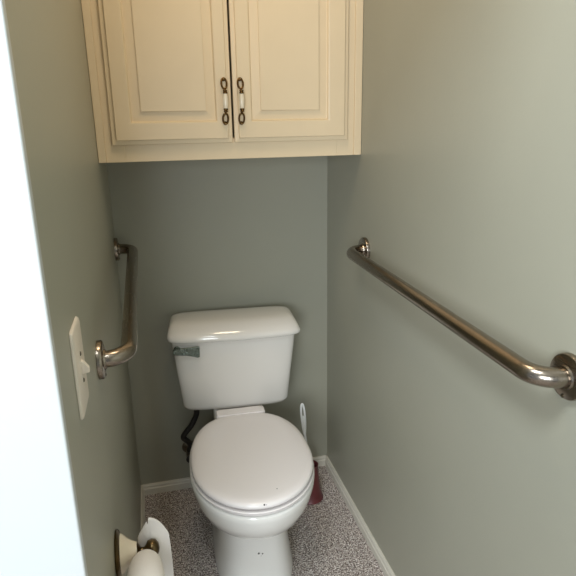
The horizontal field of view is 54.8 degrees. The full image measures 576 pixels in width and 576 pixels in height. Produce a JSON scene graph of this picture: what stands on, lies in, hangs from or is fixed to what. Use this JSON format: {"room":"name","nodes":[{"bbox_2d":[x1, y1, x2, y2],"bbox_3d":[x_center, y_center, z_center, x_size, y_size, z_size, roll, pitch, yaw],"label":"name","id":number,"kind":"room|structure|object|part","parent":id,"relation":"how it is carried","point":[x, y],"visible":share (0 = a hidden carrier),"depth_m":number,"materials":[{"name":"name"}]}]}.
{"room":"toilet room","nodes":[
{"label":"toilet room","id":0,"kind":"room"},
{"bbox_2d":[5,0,140,575],"bbox_3d":[-0.498,-0.156,1.273,0.100,2.440,1.339,-5,17,-13],"label":"wall","id":1,"kind":"structure","parent":0,"point":[70,186],"depth_m":0.97,"materials":[{"name":"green paint"}]},
{"bbox_2d":[0,0,87,575],"bbox_3d":[-0.361,0.027,0.634,0.162,2.440,0.018,-5,17,-13],"label":"door frame","id":2,"kind":"structure","parent":1,"relation":"attached to","point":[41,532],"depth_m":0.67,"materials":[{"name":"white paint"}]},
{"bbox_2d":[69,316,89,419],"bbox_3d":[-0.315,0.121,0.858,0.017,0.142,0.088,-5,17,-13],"label":"light switch","id":3,"kind":"object","parent":1,"relation":"attached to","point":[80,367],"visible":1,"depth_m":0.84,"materials":[{"name":"beige plastic"}]},
{"bbox_2d":[95,238,137,379],"bbox_3d":[-0.455,0.003,1.536,0.077,0.133,0.944,-5,17,-13],"label":"grab bar","id":4,"kind":"object","parent":1,"relation":"attached to","point":[105,358],"visible":1,"depth_m":1.28,"materials":[{"name":"silver metal"}]},
{"bbox_2d":[114,529,159,575],"bbox_3d":[-0.297,0.573,1.101,0.088,0.100,0.250,-5,17,-13],"label":"toilet paper holder","id":5,"kind":"object","parent":1,"relation":"attached to","point":[125,549],"visible":0.7,"depth_m":1.14,"materials":[{"name":"brown metal"}]},
{"bbox_3d":[-0.353,0.557,1.162,0.010,0.100,0.100,-5,17,-13],"label":"post","id":6,"kind":"part","parent":5,"relation":"part of","materials":[{"name":"brown metal"}]},
{"bbox_2d":[127,517,173,575],"bbox_3d":[-0.282,0.599,1.137,0.079,0.196,0.159,-3,16,-7],"label":"toilet paper roll","id":7,"kind":"object","parent":5,"relation":"hanging from","point":[146,562],"visible":0.98,"depth_m":1.18,"materials":[{"name":"white paper"}]},
{"bbox_2d":[141,485,144,528],"bbox_3d":[-0.422,0.990,1.619,0.012,0.043,1.338,-5,17,-13],"label":"baseboard","id":8,"kind":"structure","parent":1,"relation":"attached to","point":[142,488],"depth_m":2.12,"materials":[{"name":"paint"}]},
{"bbox_2d":[107,156,326,484],"bbox_3d":[-0.245,-0.385,2.046,0.985,2.440,0.100,-5,17,-13],"label":"wall","id":9,"kind":"structure","parent":0,"point":[214,234],"depth_m":2.08,"materials":[{"name":"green paint"}]},
{"bbox_2d":[181,410,198,462],"bbox_3d":[-0.380,0.557,2.164,0.081,0.255,0.114,-5,17,-13],"label":"pipe","id":10,"kind":"object","parent":9,"relation":"attached to","point":[186,447],"visible":0.77,"depth_m":2.11,"materials":[{"name":"black"}]},
{"bbox_2d":[81,0,363,162],"bbox_3d":[-0.195,-0.842,1.666,0.784,0.872,0.389,-5,17,-13],"label":"upper cabinet","id":11,"kind":"object","parent":9,"relation":"attached to","point":[171,80],"visible":1,"depth_m":1.57,"materials":[{"name":"beige paint"}]},
{"bbox_3d":[-0.333,-0.786,1.482,0.339,0.780,0.019,-5,17,-13],"label":"door","id":12,"kind":"part","parent":11,"relation":"part of","materials":[{"name":"beige paint"}]},
{"bbox_3d":[-0.326,-0.786,1.479,0.231,0.652,0.008,-5,17,-13],"label":"panel","id":13,"kind":"part","parent":11,"relation":"part of","materials":[{"name":"beige paint"}]},
{"bbox_3d":[0.001,-0.815,1.557,0.226,0.652,0.008,-5,17,-13],"label":"panel","id":14,"kind":"part","parent":11,"relation":"part of","materials":[{"name":"beige paint"}]},
{"bbox_3d":[0.006,-0.816,1.562,0.349,0.780,0.019,-5,17,-13],"label":"door","id":15,"kind":"part","parent":11,"relation":"part of","materials":[{"name":"beige paint"}]},
{"bbox_2d":[142,455,325,494],"bbox_3d":[-0.209,0.781,2.327,0.785,0.043,0.012,-5,17,-13],"label":"baseboard","id":16,"kind":"structure","parent":9,"relation":"attached to","point":[182,483],"depth_m":2.26,"materials":[{"name":"paint"}]},
{"bbox_2d":[145,466,384,575],"bbox_3d":[-0.327,1.495,0.040,2.385,0.050,4.800,-5,17,-13],"label":"floor","id":17,"kind":"structure","parent":0,"point":[326,540],"depth_m":2.00,"materials":[{"name":"carpet"}]},
{"bbox_2d":[167,306,314,575],"bbox_3d":[-0.148,0.539,1.859,0.472,0.766,0.724,-4,16,-9],"label":"toilet","id":18,"kind":"object","parent":17,"relation":"on","point":[252,473],"visible":1,"depth_m":1.84,"materials":[{"name":"white ceramic"}]},
{"bbox_3d":[-0.351,0.222,1.921,0.091,0.040,0.022,-4,16,-9],"label":"flush lever","id":19,"kind":"part","parent":18,"relation":"part of","materials":[{"name":"silver metal"}]},
{"bbox_3d":[-0.197,0.128,2.007,0.472,0.058,0.205,-4,16,-9],"label":"tank lid","id":20,"kind":"part","parent":18,"relation":"part of","materials":[{"name":"white ceramic"}]},
{"bbox_3d":[-0.197,0.290,2.057,0.442,0.288,0.177,-4,16,-9],"label":"tank","id":21,"kind":"part","parent":18,"relation":"part of","materials":[{"name":"white ceramic"}]},
{"bbox_2d":[212,405,261,420],"bbox_3d":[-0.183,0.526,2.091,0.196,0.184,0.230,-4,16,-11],"label":"toilet seat hinge","id":22,"kind":"object","parent":18,"relation":"attached to","point":[238,412],"depth_m":1.99,"materials":[{"name":"white plastic"}]},
{"bbox_3d":[-0.117,0.546,1.762,0.382,0.019,0.527,-4,16,-11],"label":"seat","id":23,"kind":"part","parent":18,"relation":"part of","materials":[{"name":"white plastic"}]},
{"bbox_3d":[-0.117,0.523,1.755,0.377,0.020,0.522,-4,16,-11],"label":"seat lid","id":24,"kind":"part","parent":18,"relation":"part of","materials":[{"name":"white plastic"}]},
{"bbox_3d":[-0.123,0.731,1.867,0.387,0.392,0.627,-4,16,-11],"label":"bowl","id":25,"kind":"part","parent":18,"relation":"part of","materials":[{"name":"white ceramic"}]},
{"bbox_2d":[307,460,322,504],"bbox_3d":[0.088,0.759,2.191,0.102,0.150,0.102,-5,17,-13],"label":"brush holder","id":26,"kind":"object","parent":17,"relation":"on","point":[316,497],"visible":0.37,"depth_m":2.17,"materials":[{"name":"red plastic"}]},
{"bbox_2d":[300,403,306,441],"bbox_3d":[0.081,0.622,2.153,0.055,0.396,0.044,6,17,22],"label":"toilet brush","id":27,"kind":"object","parent":26,"relation":"in","point":[303,418],"visible":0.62,"depth_m":2.11,"materials":[{"name":"white plastic"}]},
{"bbox_2d":[327,0,575,575],"bbox_3d":[0.770,0.215,-0.091,0.100,2.440,4.700,-5,17,-13],"label":"wall","id":28,"kind":"structure","parent":0,"point":[461,186],"depth_m":1.25,"materials":[{"name":"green paint"}]},
{"bbox_2d":[325,455,394,575],"bbox_3d":[0.737,1.371,0.229,0.012,0.043,4.700,-5,17,-13],"label":"baseboard","id":29,"kind":"structure","parent":28,"relation":"attached to","point":[384,565],"depth_m":2.03,"materials":[{"name":"paint"}]},
{"bbox_2d":[346,237,575,400],"bbox_3d":[0.322,0.016,1.341,0.077,0.107,0.995,-5,17,-13],"label":"grab bar","id":30,"kind":"object","parent":28,"relation":"attached to","point":[560,376],"visible":1,"depth_m":1.04,"materials":[{"name":"silver metal"}]}
]}

